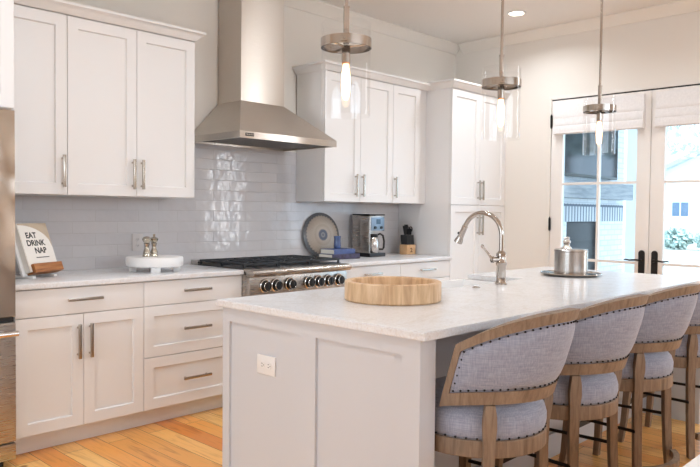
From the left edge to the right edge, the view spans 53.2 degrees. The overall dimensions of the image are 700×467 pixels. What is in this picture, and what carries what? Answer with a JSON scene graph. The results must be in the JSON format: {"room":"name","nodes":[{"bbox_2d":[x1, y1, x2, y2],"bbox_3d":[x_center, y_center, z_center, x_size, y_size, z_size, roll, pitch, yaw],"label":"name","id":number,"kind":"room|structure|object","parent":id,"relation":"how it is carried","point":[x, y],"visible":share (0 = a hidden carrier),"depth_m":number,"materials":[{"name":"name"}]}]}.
{"room":"kitchen","nodes":[
{"label":"kitchen","id":0,"kind":"room"},
{"bbox_2d":[65,0,455,270],"bbox_3d":[-1.801,-0.378,4.494,0.150,3.050,8.470,2,2,44],"label":"wall","id":1,"kind":"structure","parent":0,"point":[303,31],"depth_m":5.72,"materials":[{"name":"beige paint"}]},
{"bbox_2d":[0,0,13,109],"bbox_3d":[-2.250,-0.959,3.393,0.672,0.650,0.971,2,2,44],"label":"upper cabinet","id":2,"kind":"object","parent":1,"relation":"attached to","point":[6,6],"visible":1,"depth_m":3.51,"materials":[{"name":"white paint"}]},
{"bbox_2d":[11,3,66,194],"bbox_3d":[-1.881,-0.762,3.998,0.374,1.074,0.402,2,2,44],"label":"upper cabinet","id":3,"kind":"object","parent":1,"relation":"attached to","point":[40,35],"visible":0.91,"depth_m":3.94,"materials":[{"name":"white paint"}]},
{"bbox_2d":[45,14,194,197],"bbox_3d":[-1.441,-0.771,4.452,0.374,1.074,0.862,2,2,44],"label":"upper cabinet","id":4,"kind":"object","parent":1,"relation":"attached to","point":[131,91],"visible":0.93,"depth_m":4.32,"materials":[{"name":"white paint"}]},
{"bbox_2d":[14,0,205,41],"bbox_3d":[-1.552,-1.299,4.304,0.392,0.060,1.317,2,2,44],"label":"trim","id":5,"kind":"structure","parent":4,"relation":"attached to","point":[61,6],"depth_m":4.19,"materials":[{"name":"white paint"}]},
{"bbox_2d":[132,234,142,250],"bbox_3d":[-1.444,0.060,4.749,0.010,0.117,0.080,2,2,44],"label":"wall outlet","id":6,"kind":"object","parent":1,"relation":"attached to","point":[137,243],"visible":1,"depth_m":4.75,"materials":[{"name":"grey plastic"}]},
{"bbox_2d":[15,144,398,273],"bbox_3d":[-0.866,-0.221,5.351,0.012,0.874,3.837,2,2,44],"label":"backsplash","id":7,"kind":"structure","parent":1,"relation":"attached to","point":[244,203],"depth_m":5.17,"materials":[{"name":"tile"}]},
{"bbox_2d":[195,0,336,150],"bbox_3d":[-0.620,-1.280,5.117,0.604,1.259,0.899,2,2,44],"label":"range hood","id":8,"kind":"object","parent":1,"relation":"attached to","point":[250,111],"visible":0.99,"depth_m":5.08,"materials":[{"name":"silver metal"}]},
{"bbox_2d":[296,69,393,202],"bbox_3d":[-0.019,-0.802,5.923,0.374,1.074,0.827,2,2,44],"label":"upper cabinet","id":9,"kind":"object","parent":1,"relation":"attached to","point":[359,169],"visible":0.98,"depth_m":5.74,"materials":[{"name":"white paint"}]},
{"bbox_2d":[292,60,430,90],"bbox_3d":[0.146,-1.336,6.060,0.392,0.060,1.374,2,2,44],"label":"trim","id":10,"kind":"structure","parent":9,"relation":"attached to","point":[324,64],"depth_m":5.77,"materials":[{"name":"white paint"}]},
{"bbox_2d":[284,0,459,54],"bbox_3d":[-1.701,-1.854,4.366,0.085,0.088,8.170,2,2,44],"label":"trim","id":11,"kind":"structure","parent":1,"relation":"attached to","point":[319,8],"depth_m":6.35,"materials":[{"name":"beige paint"}]},
{"bbox_2d":[384,84,426,203],"bbox_3d":[0.441,-0.812,6.398,0.374,1.074,0.494,2,2,44],"label":"upper cabinet","id":12,"kind":"object","parent":1,"relation":"attached to","point":[406,100],"depth_m":6.29,"materials":[{"name":"white paint"}]},
{"bbox_2d":[3,407,699,466],"bbox_3d":[0.914,1.307,1.904,7.750,0.100,8.470,2,2,44],"label":"floor","id":13,"kind":"structure","parent":0,"point":[195,439],"depth_m":3.85,"materials":[{"name":"brown wood"}]},
{"bbox_2d":[0,109,18,466],"bbox_3d":[-2.220,0.282,3.379,0.796,1.789,0.924,2,2,44],"label":"fridge","id":14,"kind":"object","parent":13,"relation":"on","point":[8,333],"visible":1,"depth_m":3.46,"materials":[{"name":"silver metal"}]},
{"bbox_2d":[14,282,143,454],"bbox_3d":[-1.685,0.720,4.077,0.657,0.882,0.734,2,2,44],"label":"base cabinet","id":15,"kind":"object","parent":13,"relation":"on","point":[80,349],"visible":0.96,"depth_m":3.85,"materials":[{"name":"white paint"}]},
{"bbox_2d":[15,264,243,290],"bbox_3d":[-1.440,0.258,4.312,0.632,0.030,1.475,2,2,44],"label":"countertop","id":16,"kind":"structure","parent":15,"relation":"on","point":[114,275],"depth_m":4.16,"materials":[{"name":"white stone"}]},
{"bbox_2d":[15,241,63,278],"bbox_3d":[-1.810,0.105,3.999,0.203,0.286,0.262,1,2,17],"label":"holder","id":17,"kind":"object","parent":16,"relation":"on","point":[39,269],"visible":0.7,"depth_m":3.92,"materials":[{"name":"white wood"}]},
{"bbox_2d":[15,223,56,273],"bbox_3d":[-1.798,0.082,3.999,0.131,0.279,0.231,1,2,17],"label":"cookbook","id":18,"kind":"object","parent":17,"relation":"on","point":[33,241],"visible":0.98,"depth_m":3.97,"materials":[{"name":"white paper"}]},
{"bbox_2d":[125,255,182,272],"bbox_3d":[-1.248,0.192,4.465,0.356,0.094,0.356,2,2,44],"label":"cake stand","id":19,"kind":"object","parent":16,"relation":"on","point":[154,263],"visible":0.98,"depth_m":4.33,"materials":[{"name":"white ceramic"}]},
{"bbox_2d":[142,236,150,256],"bbox_3d":[-1.281,0.082,4.404,0.057,0.128,0.057,2,2,44],"label":"pepper mill","id":20,"kind":"object","parent":19,"relation":"on","point":[146,253],"visible":1,"depth_m":4.39,"materials":[{"name":"silver metal"}]},
{"bbox_2d":[150,234,157,255],"bbox_3d":[-1.250,0.074,4.457,0.054,0.143,0.054,2,2,44],"label":"pepper mill","id":21,"kind":"object","parent":19,"relation":"on","point":[154,252],"visible":0.98,"depth_m":4.44,"materials":[{"name":"silver metal"}]},
{"bbox_2d":[137,275,241,426],"bbox_3d":[-1.181,0.709,4.599,0.657,0.882,0.716,2,2,44],"label":"base cabinet","id":22,"kind":"object","parent":13,"relation":"on","point":[183,321],"visible":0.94,"depth_m":4.34,"materials":[{"name":"white paint"}]},
{"bbox_2d":[191,255,351,296],"bbox_3d":[-0.574,0.662,5.148,0.734,0.953,0.915,2,2,44],"label":"gas range","id":23,"kind":"object","parent":13,"relation":"on","point":[262,275],"visible":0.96,"depth_m":4.92,"materials":[{"name":"silver metal"}]},
{"bbox_2d":[198,260,339,269],"bbox_3d":[-0.579,0.226,5.144,0.538,0.015,0.915,2,2,44],"label":"cooktop","id":24,"kind":"object","parent":23,"relation":"in","point":[200,262],"depth_m":4.93,"materials":[{"name":"black metal"}]},
{"bbox_2d":[347,263,400,278],"bbox_3d":[-0.043,0.684,5.776,0.657,0.882,0.719,2,2,44],"label":"base cabinet","id":25,"kind":"object","parent":13,"relation":"on","point":[385,269],"visible":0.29,"depth_m":5.58,"materials":[{"name":"white paint"}]},
{"bbox_2d":[311,253,451,266],"bbox_3d":[0.202,0.222,6.011,0.632,0.030,1.414,2,2,44],"label":"countertop","id":26,"kind":"structure","parent":25,"relation":"on","point":[389,258],"depth_m":5.89,"materials":[{"name":"white stone"}]},
{"bbox_2d":[303,213,338,256],"bbox_3d":[-0.241,0.013,5.936,0.386,0.382,0.066,-1,2,-40],"label":"decorative platter","id":27,"kind":"object","parent":26,"relation":"on","point":[319,230],"visible":0.87,"depth_m":5.90,"materials":[{"name":"ceramic"}]},
{"bbox_2d":[319,253,359,258],"bbox_3d":[-0.089,0.188,5.827,0.310,0.042,0.173,-1,2,-43],"label":"book","id":28,"kind":"object","parent":26,"relation":"on","point":[354,255],"visible":0.67,"depth_m":5.76,"materials":[{"name":"paper"}]},
{"bbox_2d":[320,248,354,254],"bbox_3d":[-0.101,0.146,5.813,0.158,0.040,0.255,2,2,42],"label":"book","id":29,"kind":"object","parent":28,"relation":"on","point":[333,251],"visible":1,"depth_m":5.75,"materials":[{"name":"blue paper"}]},
{"bbox_2d":[334,236,340,248],"bbox_3d":[-0.106,0.073,5.842,0.064,0.104,0.064,2,2,44],"label":"glass vase","id":30,"kind":"object","parent":29,"relation":"on","point":[337,239],"visible":1,"depth_m":5.82,"materials":[{"name":"blue glass"}]},
{"bbox_2d":[352,214,384,256],"bbox_3d":[0.168,0.014,6.176,0.219,0.372,0.206,2,2,44],"label":"coffee maker","id":31,"kind":"object","parent":26,"relation":"on","point":[364,225],"visible":0.95,"depth_m":6.10,"materials":[{"name":"silver metal"}]},
{"bbox_2d":[370,233,384,252],"bbox_3d":[0.224,0.081,6.163,0.112,0.174,0.177,2,2,44],"label":"thermal carafe","id":32,"kind":"object","parent":31,"relation":"on","point":[374,241],"visible":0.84,"depth_m":6.10,"materials":[{"name":"grey metal"}]},
{"bbox_2d":[400,235,415,254],"bbox_3d":[0.539,0.103,6.540,0.112,0.180,0.101,-1,2,-40],"label":"knife block","id":33,"kind":"object","parent":26,"relation":"on","point":[407,246],"visible":0.99,"depth_m":6.51,"materials":[{"name":"brown wood"}]},
{"bbox_2d":[399,260,449,280],"bbox_3d":[0.449,0.673,6.284,0.657,0.882,0.694,2,2,44],"label":"base cabinet","id":34,"kind":"object","parent":13,"relation":"on","point":[439,270],"visible":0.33,"depth_m":6.08,"materials":[{"name":"white paint"}]},
{"bbox_2d":[398,87,505,279],"bbox_3d":[1.012,-0.135,6.833,0.656,2.474,0.900,2,2,44],"label":"pantry cabinet","id":35,"kind":"object","parent":13,"relation":"on","point":[465,167],"visible":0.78,"depth_m":6.49,"materials":[{"name":"white paint"}]},
{"bbox_2d":[426,78,510,99],"bbox_3d":[1.013,-1.359,6.770,0.674,0.068,0.954,2,2,44],"label":"trim","id":36,"kind":"structure","parent":35,"relation":"on","point":[447,83],"depth_m":6.37,"materials":[{"name":"white paint"}]},
{"bbox_2d":[222,279,699,466],"bbox_3d":[0.832,0.756,3.750,1.105,0.882,2.877,2,2,44],"label":"kitchen island","id":37,"kind":"object","parent":13,"relation":"on","point":[337,396],"visible":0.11,"depth_m":2.69,"materials":[{"name":"white paint"}]},
{"bbox_2d":[257,354,275,376],"bbox_3d":[-0.347,0.545,2.894,0.117,0.080,0.010,2,2,44],"label":"wall outlet","id":38,"kind":"object","parent":37,"relation":"attached to","point":[266,365],"visible":1,"depth_m":2.89,"materials":[{"name":"white plastic"}]},
{"bbox_2d":[216,267,699,341],"bbox_3d":[0.843,0.299,3.730,1.159,0.030,2.923,2,2,44],"label":"island countertop","id":39,"kind":"structure","parent":37,"relation":"on","point":[528,291],"depth_m":3.03,"materials":[{"name":"white stone"}]},
{"bbox_2d":[344,276,441,305],"bbox_3d":[0.192,0.253,3.127,0.432,0.086,0.432,2,2,44],"label":"wooden bowl","id":40,"kind":"object","parent":39,"relation":"on","point":[369,290],"visible":1,"depth_m":2.96,"materials":[{"name":"brown wood"}]},
{"bbox_2d":[441,279,493,287],"bbox_3d":[0.616,0.414,4.074,0.445,0.222,0.763,2,2,44],"label":"farmhouse sink","id":41,"kind":"object","parent":39,"relation":"in","point":[457,282],"visible":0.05,"depth_m":4.40,"materials":[{"name":"white ceramic"}]},
{"bbox_2d":[454,211,506,284],"bbox_3d":[0.706,0.074,3.918,0.347,0.406,0.152,2,2,44],"label":"kitchen faucet","id":42,"kind":"object","parent":39,"relation":"on","point":[500,260],"visible":1,"depth_m":3.84,"materials":[{"name":"silver metal"}]},
{"bbox_2d":[540,270,601,277],"bbox_3d":[1.409,0.257,4.464,0.379,0.019,0.379,2,2,44],"label":"serving tray","id":43,"kind":"object","parent":39,"relation":"on","point":[546,272],"visible":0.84,"depth_m":4.35,"materials":[{"name":"silver metal"}]},
{"bbox_2d":[554,237,588,274],"bbox_3d":[1.410,0.141,4.460,0.211,0.242,0.211,2,2,44],"label":"ice bucket","id":44,"kind":"object","parent":43,"relation":"on","point":[568,260],"visible":0.94,"depth_m":4.38,"materials":[{"name":"silver metal"}]},
{"bbox_2d":[434,308,580,466],"bbox_3d":[0.519,0.739,2.553,0.605,0.984,0.541,2,2,44],"label":"counter stool","id":45,"kind":"object","parent":13,"relation":"on","point":[494,400],"visible":0.91,"depth_m":2.33,"materials":[{"name":"grey fabric"}]},
{"bbox_2d":[435,376,546,440],"bbox_3d":[0.477,0.618,2.590,0.485,0.146,0.503,2,2,44],"label":"seat cushion","id":46,"kind":"object","parent":45,"relation":"on","point":[460,416],"depth_m":2.37,"materials":[{"name":"grey fabric"}]},
{"bbox_2d":[495,294,648,466],"bbox_3d":[0.946,0.730,2.995,0.605,0.984,0.541,2,2,44],"label":"counter stool","id":47,"kind":"object","parent":13,"relation":"on","point":[605,333],"visible":0.72,"depth_m":2.78,"materials":[{"name":"grey fabric"}]},
{"bbox_2d":[553,372,617,405],"bbox_3d":[0.904,0.608,3.032,0.485,0.146,0.503,2,2,44],"label":"seat cushion","id":48,"kind":"object","parent":47,"relation":"on","point":[572,388],"depth_m":2.80,"materials":[{"name":"grey fabric"}]},
{"bbox_2d":[557,284,699,466],"bbox_3d":[1.391,0.720,3.455,0.605,0.984,0.541,2,2,44],"label":"counter stool","id":49,"kind":"object","parent":13,"relation":"on","point":[668,313],"visible":0.71,"depth_m":3.24,"materials":[{"name":"brown wood"}]},
{"bbox_2d":[622,351,672,378],"bbox_3d":[1.349,0.599,3.492,0.485,0.146,0.503,2,2,44],"label":"seat cushion","id":50,"kind":"object","parent":49,"relation":"on","point":[639,364],"depth_m":3.26,"materials":[{"name":"grey fabric"}]},
{"bbox_2d":[618,291,699,458],"bbox_3d":[1.891,0.709,3.972,0.605,0.984,0.541,2,2,44],"label":"counter stool","id":51,"kind":"object","parent":13,"relation":"on","point":[687,356],"visible":0.28,"depth_m":3.76,"materials":[{"name":"brown wood"}]},
{"bbox_2d":[675,334,699,356],"bbox_3d":[1.850,0.588,4.010,0.485,0.146,0.503,2,2,44],"label":"seat cushion","id":52,"kind":"object","parent":51,"relation":"on","point":[690,344],"depth_m":3.76,"materials":[{"name":"grey fabric"}]},
{"bbox_2d":[683,454,699,466],"bbox_3d":[1.554,0.886,1.785,0.850,0.759,1.800,2,2,44],"label":"dining table","id":53,"kind":"object","parent":13,"relation":"on","point":[695,462],"visible":1,"depth_m":1.54,"materials":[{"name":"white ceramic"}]},
{"bbox_2d":[317,0,680,43],"bbox_3d":[0.947,-1.851,1.805,7.750,0.120,8.470,2,2,44],"label":"ceiling","id":54,"kind":"structure","parent":0,"point":[456,21],"depth_m":6.08,"materials":[{"name":"white paint"}]},
{"bbox_2d":[321,0,371,100],"bbox_3d":[-0.012,-1.161,2.893,0.212,1.346,0.212,0,2,-24],"label":"pendant light","id":55,"kind":"object","parent":54,"relation":"hanging from","point":[365,42],"visible":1,"depth_m":2.89,"materials":[{"name":"silver glass"}]},
{"bbox_2d":[342,45,350,61],"bbox_3d":[-0.016,-0.745,2.906,0.037,0.068,0.037,1,2,4],"label":"socket","id":56,"kind":"object","parent":55,"relation":"attached to","point":[346,49],"depth_m":2.89,"materials":[{"name":"silver metal"}]},
{"bbox_2d":[481,0,521,127],"bbox_3d":[0.819,-1.179,3.752,0.212,1.346,0.212,0,2,-30],"label":"pendant light","id":57,"kind":"object","parent":54,"relation":"hanging from","point":[501,83],"visible":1,"depth_m":3.75,"materials":[{"name":"silver metal"}]},
{"bbox_2d":[498,85,504,97],"bbox_3d":[0.814,-0.763,3.765,0.037,0.068,0.037,1,2,9],"label":"socket","id":58,"kind":"object","parent":57,"relation":"attached to","point":[501,88],"depth_m":3.75,"materials":[{"name":"silver metal"}]},
{"bbox_2d":[506,10,526,15],"bbox_3d":[1.449,-1.915,6.083,0.172,0.008,0.172,2,2,44],"label":"recessed light","id":59,"kind":"object","parent":54,"relation":"in","point":[515,12],"visible":1,"depth_m":6.07,"materials":[{"name":"white ceramic"}]},
{"bbox_2d":[583,0,616,144],"bbox_3d":[1.658,-1.198,4.620,0.212,1.346,0.212,0,2,-26],"label":"pendant light","id":60,"kind":"object","parent":54,"relation":"hanging from","point":[599,109],"visible":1,"depth_m":4.62,"materials":[{"name":"silver metal"}]},
{"bbox_2d":[596,110,602,120],"bbox_3d":[1.654,-0.782,4.633,0.037,0.068,0.037,1,2,19],"label":"socket","id":61,"kind":"object","parent":60,"relation":"attached to","point":[599,112],"depth_m":4.62,"materials":[{"name":"silver metal"}]},
{"bbox_2d":[455,11,699,269],"bbox_3d":[3.822,-0.331,4.845,7.450,3.050,0.150,2,2,44],"label":"wall","id":62,"kind":"structure","parent":0,"point":[664,50],"depth_m":6.64,"materials":[{"name":"beige paint"}]},
{"bbox_2d":[458,0,699,53],"bbox_3d":[3.788,-1.808,4.683,7.360,0.088,0.085,2,2,44],"label":"trim","id":63,"kind":"structure","parent":62,"relation":"attached to","point":[683,6],"depth_m":6.28,"materials":[{"name":"beige paint"}]},
{"bbox_2d":[553,94,645,134],"bbox_3d":[2.206,-1.055,6.237,0.830,0.293,0.058,2,2,44],"label":"roman shade","id":64,"kind":"object","parent":62,"relation":"attached to","point":[569,117],"visible":0.83,"depth_m":6.18,"materials":[{"name":"fabric"}]},
{"bbox_2d":[548,90,651,273],"bbox_3d":[2.210,-0.054,6.285,0.927,2.350,0.107,2,2,44],"label":"door","id":65,"kind":"structure","parent":62,"relation":"in","point":[643,171],"depth_m":6.22,"materials":[{"name":"white paint"}]},
{"bbox_2d":[546,80,699,266],"bbox_3d":[2.552,-0.056,5.968,1.910,2.405,0.008,2,2,44],"label":"trim","id":66,"kind":"structure","parent":62,"relation":"attached to","point":[693,81],"depth_m":6.54,"materials":[{"name":"beige paint"}]},
{"bbox_2d":[552,84,699,100],"bbox_3d":[2.581,-1.224,5.949,1.849,0.008,0.038,2,2,44],"label":"trim","id":67,"kind":"structure","parent":62,"relation":"attached to","point":[692,84],"depth_m":6.07,"materials":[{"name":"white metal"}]},
{"bbox_2d":[648,85,699,274],"bbox_3d":[2.880,-0.027,5.638,0.926,2.350,0.107,2,2,44],"label":"door","id":68,"kind":"structure","parent":62,"relation":"in","point":[656,263],"depth_m":5.91,"materials":[{"name":"white paint"}]},
{"bbox_2d":[655,87,699,127],"bbox_3d":[2.873,-1.028,5.593,0.825,0.293,0.058,2,2,44],"label":"roman shade","id":69,"kind":"object","parent":62,"relation":"attached to","point":[681,107],"visible":1,"depth_m":5.74,"materials":[{"name":"fabric"}]},
{"label":"outside","id":70,"kind":"structure","parent":0,"visible":0},
{"bbox_3d":[5.806,1.209,8.726,13.000,0.170,8.120,2,2,44],"label":"patio","id":71,"kind":"object","parent":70,"visible":0},
{"bbox_2d":[563,130,632,271],"bbox_3d":[2.503,-0.575,8.703,1.180,3.330,2.410,2,2,44],"label":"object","id":72,"kind":"object","parent":71,"relation":"on","point":[579,221],"visible":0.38,"depth_m":8.72,"materials":[{"name":"painted wood shiplap siding"},{"name":"dark bronze metal"}]},
{"bbox_2d":[564,130,617,179],"bbox_3d":[2.900,-1.091,8.440,0.082,0.835,1.440,2,2,44],"label":"television","id":73,"kind":"object","parent":72,"relation":"attached to","point":[580,148],"visible":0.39,"depth_m":8.36,"materials":[{"name":"black glass"}]},
{"bbox_2d":[622,130,626,271],"bbox_3d":[3.988,-0.582,11.017,0.100,3.230,1.900,2,2,44],"label":"wall","id":74,"kind":"structure","parent":71,"relation":"on","point":[625,153],"depth_m":11.49,"materials":[{"name":"white"}]},
{"bbox_2d":[624,129,636,272],"bbox_3d":[4.210,-0.408,10.318,0.260,2.929,0.260,2,2,44],"label":"porch post","id":75,"kind":"object","parent":71,"relation":"on","point":[631,134],"visible":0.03,"depth_m":10.26,"materials":[{"name":"white wood"}]},
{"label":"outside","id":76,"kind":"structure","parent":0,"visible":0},
{"bbox_2d":[664,247,699,276],"bbox_3d":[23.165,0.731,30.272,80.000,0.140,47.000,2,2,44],"label":"ground","id":77,"kind":"structure","parent":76,"point":[691,255],"depth_m":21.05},
{"bbox_2d":[664,226,694,249],"bbox_3d":[12.963,0.193,27.767,1.384,1.007,1.221,2,2,44],"label":"shrub","id":78,"kind":"object","parent":77,"relation":"on","point":[681,238],"visible":0.9,"depth_m":27.46,"materials":[{"name":"green plant"}]},
{"bbox_2d":[665,148,699,246],"bbox_3d":[18.230,-1.818,30.817,12.200,4.800,7.800,2,2,44],"label":"house","id":79,"kind":"structure","parent":77,"relation":"on","point":[682,208],"depth_m":29.76,"materials":[{"name":"white"}]},
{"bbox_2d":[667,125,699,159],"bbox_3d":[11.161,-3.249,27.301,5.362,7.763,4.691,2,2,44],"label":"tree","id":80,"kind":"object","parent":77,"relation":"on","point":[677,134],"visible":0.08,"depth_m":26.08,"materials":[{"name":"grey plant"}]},
{"bbox_2d":[693,231,699,247],"bbox_3d":[13.886,0.245,26.837,1.397,0.966,1.220,2,2,44],"label":"shrub","id":81,"kind":"object","parent":77,"relation":"on","point":[696,240],"visible":1,"depth_m":26.96,"materials":[{"name":"green plant"}]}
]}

